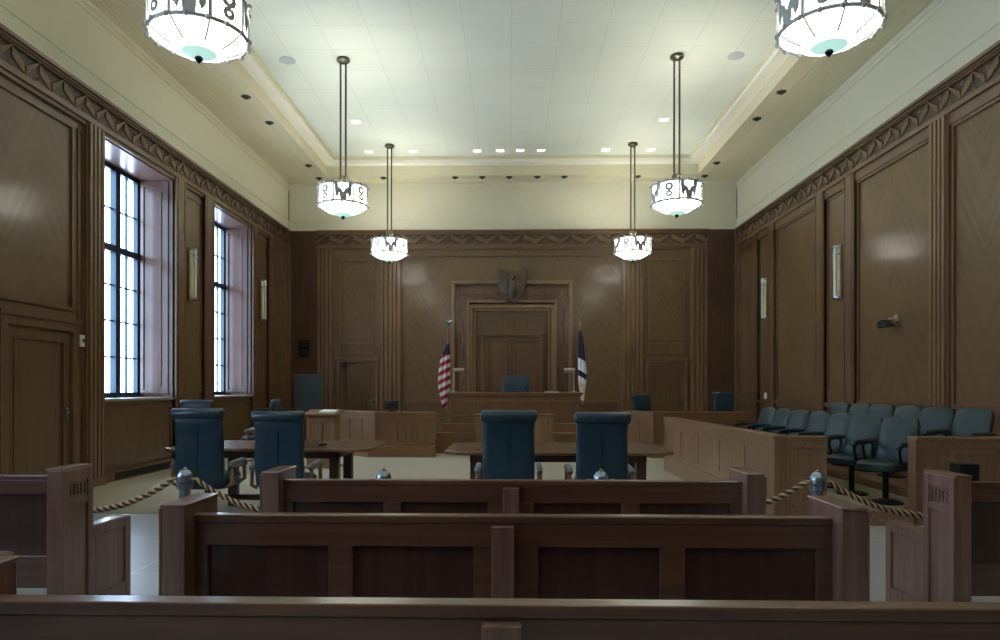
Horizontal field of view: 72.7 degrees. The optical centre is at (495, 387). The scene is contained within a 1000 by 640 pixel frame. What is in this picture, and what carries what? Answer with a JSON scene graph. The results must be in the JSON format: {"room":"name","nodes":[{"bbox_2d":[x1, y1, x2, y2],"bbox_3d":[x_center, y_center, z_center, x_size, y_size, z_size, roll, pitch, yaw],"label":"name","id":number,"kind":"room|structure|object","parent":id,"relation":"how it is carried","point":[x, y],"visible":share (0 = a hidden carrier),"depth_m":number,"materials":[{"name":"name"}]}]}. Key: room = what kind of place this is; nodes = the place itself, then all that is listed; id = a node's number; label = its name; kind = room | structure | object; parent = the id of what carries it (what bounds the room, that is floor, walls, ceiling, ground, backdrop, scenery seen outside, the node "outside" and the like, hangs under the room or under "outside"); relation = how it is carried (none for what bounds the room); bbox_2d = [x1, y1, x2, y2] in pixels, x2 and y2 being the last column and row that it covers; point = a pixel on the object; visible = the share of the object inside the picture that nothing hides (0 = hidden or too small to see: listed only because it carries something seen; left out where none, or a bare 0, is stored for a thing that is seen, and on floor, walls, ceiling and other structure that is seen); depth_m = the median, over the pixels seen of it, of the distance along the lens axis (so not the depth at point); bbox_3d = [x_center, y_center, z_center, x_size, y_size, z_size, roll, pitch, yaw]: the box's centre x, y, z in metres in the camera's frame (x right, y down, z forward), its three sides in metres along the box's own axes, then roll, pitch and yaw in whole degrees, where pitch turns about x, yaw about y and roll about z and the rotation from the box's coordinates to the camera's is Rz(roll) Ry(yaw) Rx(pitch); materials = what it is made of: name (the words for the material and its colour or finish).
{"room":"courtroom","nodes":[
{"label":"courtroom","id":0,"kind":"room"},
{"bbox_2d":[0,0,291,487],"bbox_3d":[-5.879,-2.145,7.508,0.760,7.020,20.855,0,0,1],"label":"wall","id":1,"kind":"structure","parent":0,"point":[72,81],"depth_m":9.51,"materials":[{"name":"brown wood"}]},
{"bbox_2d":[0,308,81,473],"bbox_3d":[-5.565,0.235,8.328,0.096,2.260,1.440,0,0,1],"label":"door","id":2,"kind":"structure","parent":1,"relation":"in","point":[39,353],"depth_m":8.30,"materials":[{"name":"brown wood"}]},
{"bbox_2d":[79,335,84,346],"bbox_3d":[-5.575,-0.635,9.189,0.034,0.160,0.140,0,0,1],"label":"thermostat","id":3,"kind":"object","parent":1,"relation":"attached to","point":[81,337],"visible":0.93,"depth_m":9.15,"materials":[{"name":"white plastic"}]},
{"bbox_2d":[105,139,174,401],"bbox_3d":[-5.844,-1.685,10.635,0.690,3.760,2.000,0,0,1],"label":"window","id":4,"kind":"structure","parent":1,"relation":"in","point":[151,256],"depth_m":11.58,"materials":[{"name":"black metal"}]},
{"bbox_2d":[105,458,174,482],"bbox_3d":[-5.472,1.280,13.353,0.056,0.170,8.550,0,0,1],"label":"baseboard","id":5,"kind":"structure","parent":1,"relation":"attached to","point":[146,468],"depth_m":10.47,"materials":[{"name":"brown wood"}]},
{"bbox_2d":[188,247,197,300],"bbox_3d":[-5.439,-2.045,12.267,0.125,0.940,0.220,0,0,1],"label":"wall sconce","id":6,"kind":"object","parent":1,"relation":"attached to","point":[192,252],"visible":1,"depth_m":12.19,"materials":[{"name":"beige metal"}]},
{"bbox_2d":[214,206,251,397],"bbox_3d":[-5.764,-1.685,14.144,0.690,3.760,1.940,0,0,1],"label":"window","id":7,"kind":"structure","parent":1,"relation":"in","point":[234,286],"depth_m":15.08,"materials":[{"name":"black metal"}]},
{"bbox_2d":[260,280,266,320],"bbox_3d":[-5.360,-2.025,15.746,0.125,0.940,0.220,0,0,1],"label":"wall sconce","id":8,"kind":"object","parent":1,"relation":"attached to","point":[263,283],"visible":1,"depth_m":15.67,"materials":[{"name":"beige glass"}]},
{"bbox_2d":[17,453,999,601],"bbox_3d":[0.163,1.467,7.248,13.200,0.206,21.100,0,0,1],"label":"floor","id":9,"kind":"structure","parent":0,"point":[144,514],"depth_m":8.61,"materials":[{"name":"carpet"}]},
{"bbox_2d":[0,551,13,555],"bbox_3d":[-4.090,0.909,3.175,3.244,0.915,0.678,0,0,1],"label":"pew","id":10,"kind":"object","parent":9,"relation":"on","point":[2,553],"visible":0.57,"depth_m":3.44,"materials":[{"name":"brown wood"}]},
{"bbox_2d":[0,463,130,594],"bbox_3d":[-4.035,0.909,4.184,3.244,0.915,0.678,0,0,1],"label":"pew","id":11,"kind":"object","parent":9,"relation":"on","point":[46,520],"visible":0.9,"depth_m":3.91,"materials":[{"name":"brown wood"}]},
{"bbox_2d":[158,467,195,593],"bbox_3d":[-2.102,0.952,4.599,0.320,0.833,0.320,0,0,1],"label":"stanchion","id":12,"kind":"object","parent":9,"relation":"on","point":[184,478],"visible":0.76,"depth_m":4.57,"materials":[{"name":"metal"}]},
{"bbox_2d":[195,477,371,511],"bbox_3d":[-1.427,0.729,4.584,1.205,0.254,0.041,0,0,1],"label":"rope","id":13,"kind":"object","parent":12,"relation":"hanging from","point":[198,481],"visible":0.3,"depth_m":4.58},
{"bbox_2d":[180,400,212,407],"bbox_3d":[-4.755,0.778,10.860,0.612,1.176,0.660,0,0,-27],"label":"chair","id":14,"kind":"object","parent":9,"relation":"on","point":[183,403],"visible":0.1,"depth_m":11.05,"materials":[{"name":"blue leather"}]},
{"bbox_2d":[169,408,247,511],"bbox_3d":[-2.800,0.780,6.666,0.612,1.176,0.660,0,0,0],"label":"chair","id":15,"kind":"object","parent":9,"relation":"on","point":[199,432],"visible":0.65,"depth_m":6.39,"materials":[{"name":"blue leather"}]},
{"bbox_2d":[240,399,280,465],"bbox_3d":[-4.132,0.778,11.897,0.660,1.176,0.612,0,0,-10],"label":"chair","id":16,"kind":"object","parent":9,"relation":"on","point":[274,402],"visible":0.32,"depth_m":11.71,"materials":[{"name":"blue leather"}]},
{"bbox_2d":[165,440,387,505],"bbox_3d":[-2.384,0.998,7.596,2.210,0.740,1.120,0,0,1],"label":"table","id":17,"kind":"object","parent":9,"relation":"on","point":[233,449],"visible":0.45,"depth_m":7.31,"materials":[{"name":"brown wood"}]},
{"bbox_2d":[318,420,326,444],"bbox_3d":[-1.883,0.482,7.394,0.100,0.272,0.100,0,0,1],"label":"table microphone","id":18,"kind":"object","parent":17,"relation":"on","point":[323,421],"visible":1,"depth_m":7.37,"materials":[{"name":"black plastic"}]},
{"bbox_2d":[260,408,293,410],"bbox_3d":[-4.718,0.906,14.711,0.680,0.920,0.480,0,0,1],"label":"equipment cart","id":19,"kind":"object","parent":9,"relation":"on","point":[265,409],"visible":0.27,"depth_m":14.52,"materials":[{"name":"black plastic"}]},
{"bbox_2d":[249,411,322,488],"bbox_3d":[-2.022,0.792,6.598,0.612,1.152,0.660,0,0,0],"label":"chair","id":20,"kind":"object","parent":9,"relation":"on","point":[279,435],"visible":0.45,"depth_m":6.32,"materials":[{"name":"blue leather"}]},
{"bbox_2d":[295,374,323,417],"bbox_3d":[-4.416,0.521,16.104,0.680,1.690,0.500,0,0,1],"label":"display board","id":21,"kind":"object","parent":9,"relation":"on","point":[309,388],"visible":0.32,"depth_m":16.09,"materials":[{"name":"grey wood"}]},
{"bbox_2d":[305,410,343,468],"bbox_3d":[-2.957,0.873,11.680,0.580,0.990,0.460,0,0,1],"label":"lectern","id":22,"kind":"object","parent":9,"relation":"on","point":[331,429],"visible":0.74,"depth_m":11.51,"materials":[{"name":"brown wood"}]},
{"bbox_2d":[319,409,337,412],"bbox_3d":[-2.857,0.393,11.638,0.260,0.045,0.220,0,0,1],"label":"open book","id":23,"kind":"object","parent":22,"relation":"on","point":[323,410],"visible":1,"depth_m":11.62,"materials":[{"name":"white paper"}]},
{"bbox_2d":[372,468,394,478],"bbox_3d":[-0.752,0.953,4.568,0.320,0.833,0.320,0,0,1],"label":"stanchion","id":24,"kind":"object","parent":9,"relation":"on","point":[383,474],"visible":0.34,"depth_m":4.54,"materials":[{"name":"metal"}]},
{"bbox_2d":[339,410,436,457],"bbox_3d":[-2.404,0.925,13.882,2.646,0.885,1.040,0,0,25],"label":"desk","id":25,"kind":"object","parent":9,"relation":"on","point":[407,434],"visible":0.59,"depth_m":13.59,"materials":[{"name":"brown wood"}]},
{"bbox_2d":[385,401,398,411],"bbox_3d":[-2.107,0.373,13.821,0.280,0.220,0.100,0,0,1],"label":"monitor","id":26,"kind":"object","parent":25,"relation":"on","point":[391,405],"visible":1,"depth_m":13.80,"materials":[{"name":"black plastic"}]},
{"bbox_2d":[438,320,452,422],"bbox_3d":[-1.169,-0.131,16.231,0.414,3.000,0.340,0,0,1],"label":"flag","id":27,"kind":"object","parent":9,"relation":"on","point":[444,382],"visible":0.85,"depth_m":16.16,"materials":[{"name":"multicoloured fabric"}]},
{"bbox_2d":[0,556,999,639],"bbox_3d":[0.039,0.896,1.736,2.664,0.948,0.678,0,0,1],"label":"pew","id":28,"kind":"object","parent":9,"relation":"on","point":[22,617],"visible":1,"depth_m":1.48,"materials":[{"name":"brown wood"}]},
{"bbox_2d":[474,410,542,478],"bbox_3d":[0.120,0.782,6.219,0.612,1.176,0.660,0,0,1],"label":"chair","id":29,"kind":"object","parent":9,"relation":"on","point":[508,435],"visible":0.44,"depth_m":5.94,"materials":[{"name":"blue leather"}]},
{"bbox_2d":[436,392,582,452],"bbox_3d":[0.385,0.733,14.995,3.250,1.275,1.700,0,0,1],"label":"bench","id":30,"kind":"object","parent":9,"relation":"on","point":[460,428],"visible":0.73,"depth_m":14.87,"materials":[{"name":"brown wood"}]},
{"bbox_2d":[451,368,465,391],"bbox_3d":[-0.825,-0.176,15.222,0.340,0.540,0.139,0,0,1],"label":"lamp","id":31,"kind":"object","parent":30,"relation":"on","point":[455,370],"visible":0.94,"depth_m":15.18,"materials":[{"name":"beige metal"}]},
{"bbox_2d":[562,368,575,391],"bbox_3d":[1.645,-0.174,15.166,0.340,0.540,0.139,0,0,1],"label":"lamp","id":32,"kind":"object","parent":30,"relation":"on","point":[566,370],"visible":0.88,"depth_m":15.13,"materials":[{"name":"beige metal"}]},
{"bbox_2d":[260,466,765,514],"bbox_3d":[0.084,0.896,3.720,2.524,0.948,0.678,0,0,1],"label":"pew","id":33,"kind":"object","parent":9,"relation":"on","point":[744,493],"visible":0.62,"depth_m":3.46,"materials":[{"name":"brown wood"}]},
{"bbox_2d":[159,493,869,600],"bbox_3d":[0.059,0.896,2.760,2.538,0.948,0.678,0,0,1],"label":"pew","id":34,"kind":"object","parent":9,"relation":"on","point":[823,554],"visible":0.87,"depth_m":2.50,"materials":[{"name":"brown wood"}]},
{"bbox_2d":[474,414,554,442],"bbox_3d":[0.378,0.950,13.815,1.620,0.840,0.500,0,0,1],"label":"lectern","id":35,"kind":"object","parent":9,"relation":"on","point":[543,431],"visible":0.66,"depth_m":13.60,"materials":[{"name":"brown wood"}]},
{"bbox_2d":[444,442,673,479],"bbox_3d":[0.632,0.996,7.162,2.260,0.750,1.150,0,0,1],"label":"table","id":36,"kind":"object","parent":9,"relation":"on","point":[638,453],"visible":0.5,"depth_m":6.79,"materials":[{"name":"brown wood"}]},
{"bbox_2d":[578,321,586,404],"bbox_3d":[2.007,-0.118,16.159,0.340,2.980,0.340,0,0,1],"label":"flag","id":37,"kind":"object","parent":9,"relation":"on","point":[582,372],"visible":0.78,"depth_m":16.11,"materials":[{"name":"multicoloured fabric"}]},
{"bbox_2d":[564,412,634,479],"bbox_3d":[0.946,0.792,6.250,0.612,1.158,0.660,0,0,1],"label":"chair","id":38,"kind":"object","parent":9,"relation":"on","point":[601,437],"visible":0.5,"depth_m":5.97,"materials":[{"name":"blue leather"}]},
{"bbox_2d":[589,469,612,479],"bbox_3d":[0.702,0.954,4.535,0.320,0.833,0.320,0,0,1],"label":"stanchion","id":39,"kind":"object","parent":9,"relation":"on","point":[599,475],"visible":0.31,"depth_m":4.50,"materials":[{"name":"metal"}]},
{"bbox_2d":[631,394,650,410],"bbox_3d":[3.359,0.756,14.927,0.612,1.234,0.660,0,0,-27],"label":"chair","id":40,"kind":"object","parent":9,"relation":"on","point":[641,402],"visible":0.22,"depth_m":15.08,"materials":[{"name":"blue leather"}]},
{"bbox_2d":[622,410,753,457],"bbox_3d":[3.825,0.923,13.810,2.476,0.900,1.086,0,0,1],"label":"desk","id":41,"kind":"object","parent":9,"relation":"on","point":[645,426],"visible":0.44,"depth_m":13.37,"materials":[{"name":"brown wood"}]},
{"bbox_2d":[712,392,733,411],"bbox_3d":[5.165,0.734,15.186,0.612,1.282,0.660,0,0,1],"label":"chair","id":42,"kind":"object","parent":9,"relation":"on","point":[723,401],"visible":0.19,"depth_m":15.38,"materials":[{"name":"blue leather"}]},
{"bbox_2d":[663,417,788,514],"bbox_3d":[2.886,0.927,9.107,0.171,0.890,4.422,0,0,0],"label":"wall","id":43,"kind":"structure","parent":9,"relation":"on","point":[702,450],"depth_m":8.47,"materials":[{"name":"brown wood"}]},
{"bbox_2d":[806,469,829,495],"bbox_3d":[2.132,0.956,4.503,0.320,0.833,0.320,0,0,1],"label":"stanchion","id":44,"kind":"object","parent":9,"relation":"on","point":[817,480],"visible":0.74,"depth_m":4.47,"materials":[{"name":"metal"}]},
{"bbox_2d":[613,479,806,505],"bbox_3d":[1.417,0.732,4.519,1.284,0.254,0.041,0,0,1],"label":"rope","id":45,"kind":"object","parent":44,"relation":"hanging from","point":[801,484],"visible":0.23,"depth_m":4.50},
{"bbox_2d":[830,480,922,517],"bbox_3d":[2.847,0.733,4.487,1.284,0.254,0.041,0,0,1],"label":"rope","id":46,"kind":"object","parent":44,"relation":"hanging from","point":[839,488],"visible":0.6,"depth_m":4.48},
{"bbox_2d":[827,475,914,525],"bbox_3d":[4.455,1.296,9.056,2.780,0.156,4.590,0,0,1],"label":"platform","id":47,"kind":"object","parent":9,"relation":"on","point":[877,517],"visible":0.13,"depth_m":7.36,"materials":[{"name":"brown wood"}]},
{"bbox_2d":[733,407,777,431],"bbox_3d":[4.183,0.764,10.937,0.611,0.908,0.532,0,0,-13],"label":"chair","id":48,"kind":"object","parent":47,"relation":"on","point":[766,415],"visible":0.23,"depth_m":10.99,"materials":[{"name":"blue leather"}]},
{"bbox_2d":[746,408,792,434],"bbox_3d":[4.170,0.764,10.357,0.611,0.908,0.532,0,0,-13],"label":"chair","id":49,"kind":"object","parent":47,"relation":"on","point":[780,417],"visible":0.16,"depth_m":10.41,"materials":[{"name":"blue leather"}]},
{"bbox_2d":[760,409,811,434],"bbox_3d":[4.154,0.764,9.720,0.611,0.908,0.532,0,0,-19],"label":"chair","id":50,"kind":"object","parent":47,"relation":"on","point":[797,419],"visible":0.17,"depth_m":9.78,"materials":[{"name":"blue leather"}]},
{"bbox_2d":[777,411,830,435],"bbox_3d":[4.120,0.764,9.069,0.611,0.908,0.532,0,0,-15],"label":"chair","id":51,"kind":"object","parent":47,"relation":"on","point":[816,422],"visible":0.2,"depth_m":9.13,"materials":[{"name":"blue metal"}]},
{"bbox_2d":[797,413,854,487],"bbox_3d":[4.105,0.764,8.442,0.611,0.908,0.532,0,0,-21],"label":"chair","id":52,"kind":"object","parent":47,"relation":"on","point":[837,423],"visible":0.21,"depth_m":8.47,"materials":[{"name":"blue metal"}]},
{"bbox_2d":[827,414,882,495],"bbox_3d":[4.129,0.764,7.847,0.611,0.908,0.532,0,0,-31],"label":"chair","id":53,"kind":"object","parent":47,"relation":"on","point":[867,426],"visible":0.62,"depth_m":7.85,"materials":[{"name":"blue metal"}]},
{"bbox_2d":[827,462,907,497],"bbox_3d":[5.218,1.171,9.134,1.220,0.093,4.300,0,0,1],"label":"jury riser","id":54,"kind":"object","parent":47,"relation":"on","point":[898,486],"visible":0.06,"depth_m":8.54,"materials":[{"name":"brown wood"}]},
{"bbox_2d":[829,402,850,413],"bbox_3d":[5.135,0.670,10.555,0.611,0.908,0.532,0,0,-13],"label":"chair","id":55,"kind":"object","parent":54,"relation":"on","point":[838,407],"visible":0.05,"depth_m":10.55,"materials":[{"name":"blue leather"}]},
{"bbox_2d":[831,403,870,465],"bbox_3d":[5.121,0.670,9.935,0.611,0.908,0.532,0,0,-13],"label":"chair","id":56,"kind":"object","parent":54,"relation":"on","point":[856,409],"visible":0.06,"depth_m":9.93,"materials":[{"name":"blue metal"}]},
{"bbox_2d":[854,404,894,471],"bbox_3d":[5.105,0.670,9.320,0.611,0.908,0.532,0,0,-21],"label":"chair","id":57,"kind":"object","parent":54,"relation":"on","point":[885,411],"visible":0.12,"depth_m":9.32,"materials":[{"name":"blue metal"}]},
{"bbox_2d":[877,405,923,477],"bbox_3d":[5.091,0.670,8.679,0.611,0.908,0.532,0,0,-19],"label":"chair","id":58,"kind":"object","parent":54,"relation":"on","point":[912,411],"visible":0.17,"depth_m":8.67,"materials":[{"name":"blue leather"}]},
{"bbox_2d":[906,406,955,482],"bbox_3d":[5.075,0.670,8.043,0.611,0.908,0.532,0,0,-25],"label":"chair","id":59,"kind":"object","parent":54,"relation":"on","point":[935,417],"visible":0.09,"depth_m":8.08,"materials":[{"name":"blue leather"}]},
{"bbox_2d":[923,408,995,435],"bbox_3d":[5.061,0.670,7.403,0.611,0.908,0.532,0,0,-25],"label":"chair","id":60,"kind":"object","parent":54,"relation":"on","point":[968,421],"visible":0.27,"depth_m":7.46,"materials":[{"name":"blue leather"}]},
{"bbox_2d":[851,417,920,505],"bbox_3d":[4.165,0.764,7.226,0.611,0.908,0.532,0,0,-31],"label":"chair","id":61,"kind":"object","parent":47,"relation":"on","point":[892,445],"visible":0.85,"depth_m":7.23,"materials":[{"name":"blue leather"}]},
{"bbox_2d":[786,435,999,525],"bbox_3d":[4.414,0.931,6.867,2.925,0.885,0.200,0,0,1],"label":"wall","id":62,"kind":"structure","parent":9,"relation":"on","point":[924,452],"depth_m":6.80,"materials":[{"name":"brown wood"}]},
{"bbox_2d":[886,469,999,601],"bbox_3d":[4.121,0.926,3.998,3.244,0.896,0.678,0,0,1],"label":"pew","id":63,"kind":"object","parent":9,"relation":"on","point":[954,556],"visible":0.85,"depth_m":3.79,"materials":[{"name":"brown wood"}]},
{"bbox_2d":[950,462,978,480],"bbox_3d":[4.447,1.044,6.451,0.280,0.660,0.276,0,0,1],"label":"equipment box","id":64,"kind":"object","parent":9,"relation":"on","point":[967,468],"visible":0.24,"depth_m":6.37,"materials":[{"name":"black plastic"}]},
{"bbox_3d":[0.424,1.145,16.535,2.500,0.450,1.320,0,0,1],"label":"platform","id":65,"kind":"object","parent":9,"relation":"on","visible":0},
{"bbox_2d":[502,375,529,391],"bbox_3d":[0.491,0.305,16.348,0.739,1.230,0.610,0,0,1],"label":"chair","id":66,"kind":"object","parent":65,"relation":"on","point":[510,383],"visible":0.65,"depth_m":16.53,"materials":[{"name":"blue leather"}]},
{"bbox_3d":[-3.517,0.951,4.631,0.320,0.833,0.320,0,0,1],"label":"stanchion","id":67,"kind":"object","parent":9,"relation":"on","visible":0},
{"bbox_2d":[93,478,174,513],"bbox_3d":[-2.809,0.728,4.615,1.269,0.254,0.041,0,0,1],"label":"rope","id":68,"kind":"object","parent":67,"relation":"hanging from","point":[170,481],"visible":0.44,"depth_m":4.59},
{"bbox_2d":[90,0,933,183],"bbox_3d":[0.180,-5.537,7.728,13.200,0.585,22.060,0,0,1],"label":"ceiling","id":69,"kind":"structure","parent":0,"point":[444,80],"depth_m":12.37,"materials":[{"name":"paint"}]},
{"bbox_2d":[142,0,251,63],"bbox_3d":[-2.630,-4.252,6.031,0.882,2.760,0.882,0,0,1],"label":"pendant lamp","id":70,"kind":"object","parent":69,"relation":"hanging from","point":[210,31],"visible":1,"depth_m":5.83,"materials":[{"name":"white glass"}]},
{"bbox_2d":[241,95,250,99],"bbox_3d":[-4.517,-5.249,12.306,0.170,0.050,0.170,0,0,1],"label":"recessed light","id":71,"kind":"object","parent":69,"relation":"in","point":[246,97],"visible":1,"depth_m":12.28,"materials":[{"name":"black plastic"}]},
{"bbox_2d":[279,56,295,64],"bbox_3d":[-3.581,-5.623,11.684,0.280,0.020,0.280,0,0,1],"label":"ceiling speaker","id":72,"kind":"object","parent":69,"relation":"attached to","point":[285,60],"visible":1,"depth_m":11.66},
{"bbox_2d":[316,56,369,219],"bbox_3d":[-2.608,-4.252,11.632,0.882,2.760,0.882,0,0,1],"label":"pendant lamp","id":73,"kind":"object","parent":69,"relation":"hanging from","point":[343,198],"visible":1,"depth_m":11.41,"materials":[{"name":"white glass"}]},
{"bbox_2d":[350,120,361,123],"bbox_3d":[-2.950,-5.625,14.371,0.220,0.016,0.200,0,0,1],"label":"recessed light","id":74,"kind":"object","parent":69,"relation":"in","point":[351,121],"visible":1,"depth_m":14.34,"materials":[{"name":"white plastic"}]},
{"bbox_2d":[370,143,408,263],"bbox_3d":[-2.459,-4.252,15.760,0.882,2.760,0.882,0,0,1],"label":"pendant lamp","id":75,"kind":"object","parent":69,"relation":"hanging from","point":[389,248],"visible":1,"depth_m":15.52,"materials":[{"name":"white glass"}]},
{"bbox_2d":[408,149,418,152],"bbox_3d":[-1.950,-5.624,16.148,0.220,0.016,0.200,0,0,1],"label":"recessed light","id":76,"kind":"object","parent":69,"relation":"in","point":[410,150],"visible":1,"depth_m":16.12,"materials":[{"name":"white plastic"}]},
{"bbox_2d":[536,148,545,151],"bbox_3d":[1.080,-5.621,16.080,0.220,0.016,0.200,0,0,1],"label":"recessed light","id":77,"kind":"object","parent":69,"relation":"in","point":[538,149],"visible":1,"depth_m":16.07,"materials":[{"name":"white plastic"}]},
{"bbox_2d":[600,148,610,151],"bbox_3d":[2.595,-5.620,16.045,0.220,0.016,0.200,0,0,1],"label":"recessed light","id":78,"kind":"object","parent":69,"relation":"in","point":[602,149],"visible":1,"depth_m":16.00,"materials":[{"name":"white plastic"}]},
{"bbox_2d":[613,142,652,262],"bbox_3d":[3.154,-4.247,15.633,0.882,2.760,0.882,0,0,1],"label":"pendant lamp","id":79,"kind":"object","parent":69,"relation":"hanging from","point":[632,247],"visible":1,"depth_m":15.43,"materials":[{"name":"white glass"}]},
{"bbox_2d":[658,117,670,120],"bbox_3d":[3.525,-5.619,14.224,0.220,0.016,0.200,0,0,1],"label":"recessed light","id":80,"kind":"object","parent":69,"relation":"in","point":[660,118],"visible":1,"depth_m":14.17,"materials":[{"name":"white plastic"}]},
{"bbox_2d":[650,52,703,217],"bbox_3d":[3.066,-4.247,11.504,0.882,2.760,0.882,0,0,1],"label":"pendant lamp","id":81,"kind":"object","parent":69,"relation":"hanging from","point":[676,196],"visible":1,"depth_m":11.29,"materials":[{"name":"white glass"}]},
{"bbox_2d":[727,52,744,59],"bbox_3d":[4.067,-5.617,11.511,0.280,0.020,0.280,0,0,1],"label":"ceiling speaker","id":82,"kind":"object","parent":69,"relation":"attached to","point":[736,55],"visible":1,"depth_m":11.50},
{"bbox_2d":[752,117,761,120],"bbox_3d":[5.107,-5.240,13.288,0.170,0.050,0.170,0,0,1],"label":"recessed light","id":83,"kind":"object","parent":69,"relation":"in","point":[755,118],"visible":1,"depth_m":13.26,"materials":[{"name":"black plastic"}]},
{"bbox_2d":[776,90,786,94],"bbox_3d":[5.080,-5.241,12.088,0.170,0.050,0.170,0,0,1],"label":"recessed light","id":84,"kind":"object","parent":69,"relation":"in","point":[780,92],"visible":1,"depth_m":12.05,"materials":[{"name":"black plastic"}]},
{"bbox_2d":[774,0,888,57],"bbox_3d":[2.898,-4.247,5.906,0.882,2.760,0.882,0,0,1],"label":"pendant lamp","id":85,"kind":"object","parent":69,"relation":"hanging from","point":[817,28],"visible":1,"depth_m":5.73,"materials":[{"name":"white glass"}]},
{"bbox_2d":[285,181,740,439],"bbox_3d":[0.150,-2.140,17.551,12.700,7.020,0.500,0,0,1],"label":"wall","id":86,"kind":"structure","parent":0,"point":[681,299],"depth_m":17.46,"materials":[{"name":"brown wood"}]},
{"bbox_2d":[298,340,309,355],"bbox_3d":[-4.904,-1.034,17.456,0.260,0.400,0.200,0,0,1],"label":"wall speaker","id":87,"kind":"object","parent":86,"relation":"attached to","point":[305,344],"visible":1,"depth_m":17.36,"materials":[{"name":"black plastic"}]},
{"bbox_2d":[335,358,378,410],"bbox_3d":[-3.563,0.292,17.537,1.120,2.150,0.096,0,0,1],"label":"door","id":88,"kind":"structure","parent":86,"relation":"in","point":[357,384],"depth_m":17.57,"materials":[{"name":"brown wood"}]},
{"bbox_2d":[341,362,353,368],"bbox_3d":[-3.758,-0.583,17.489,0.411,0.180,0.062,0,0,1],"label":"door closer","id":89,"kind":"structure","parent":88,"relation":"attached to","point":[343,364],"depth_m":17.46,"materials":[{"name":"black metal"}]},
{"bbox_2d":[452,280,571,391],"bbox_3d":[0.416,-0.685,17.405,3.080,4.110,0.180,0,0,1],"label":"door","id":90,"kind":"structure","parent":86,"relation":"in","point":[508,339],"depth_m":17.42,"materials":[{"name":"brown wood"}]},
{"bbox_2d":[498,267,525,302],"bbox_3d":[0.414,-2.610,17.277,0.730,0.920,0.237,0,0,1],"label":"carving","id":91,"kind":"object","parent":90,"relation":"attached to","point":[512,290],"visible":1,"depth_m":17.24,"materials":[{"name":"brown wood"}]},
{"bbox_2d":[644,358,688,411],"bbox_3d":[4.355,0.299,17.358,1.120,2.150,0.096,0,0,1],"label":"door","id":92,"kind":"structure","parent":86,"relation":"in","point":[665,378],"depth_m":17.39,"materials":[{"name":"brown wood"}]},
{"bbox_2d":[734,0,999,457],"bbox_3d":[6.053,-2.135,7.237,0.430,7.020,20.855,0,0,1],"label":"wall","id":93,"kind":"structure","parent":0,"point":[898,167],"depth_m":10.34,"materials":[{"name":"brown wood"}]},
{"bbox_2d":[760,278,767,319],"bbox_3d":[6.071,-2.015,15.416,0.125,0.940,0.220,0,0,1],"label":"wall sconce","id":94,"kind":"object","parent":93,"relation":"attached to","point":[764,281],"visible":1,"depth_m":15.34,"materials":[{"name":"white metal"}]},
{"bbox_2d":[832,244,842,299],"bbox_3d":[5.992,-2.035,11.967,0.125,0.940,0.220,0,0,1],"label":"wall sconce","id":95,"kind":"object","parent":93,"relation":"attached to","point":[837,251],"visible":1,"depth_m":11.89,"materials":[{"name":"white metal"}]},
{"bbox_2d":[877,314,898,327],"bbox_3d":[5.915,-1.010,10.219,0.242,0.190,0.256,0,0,1],"label":"camera","id":96,"kind":"object","parent":93,"relation":"attached to","point":[882,323],"visible":1,"depth_m":10.18,"materials":[{"name":"black plastic"}]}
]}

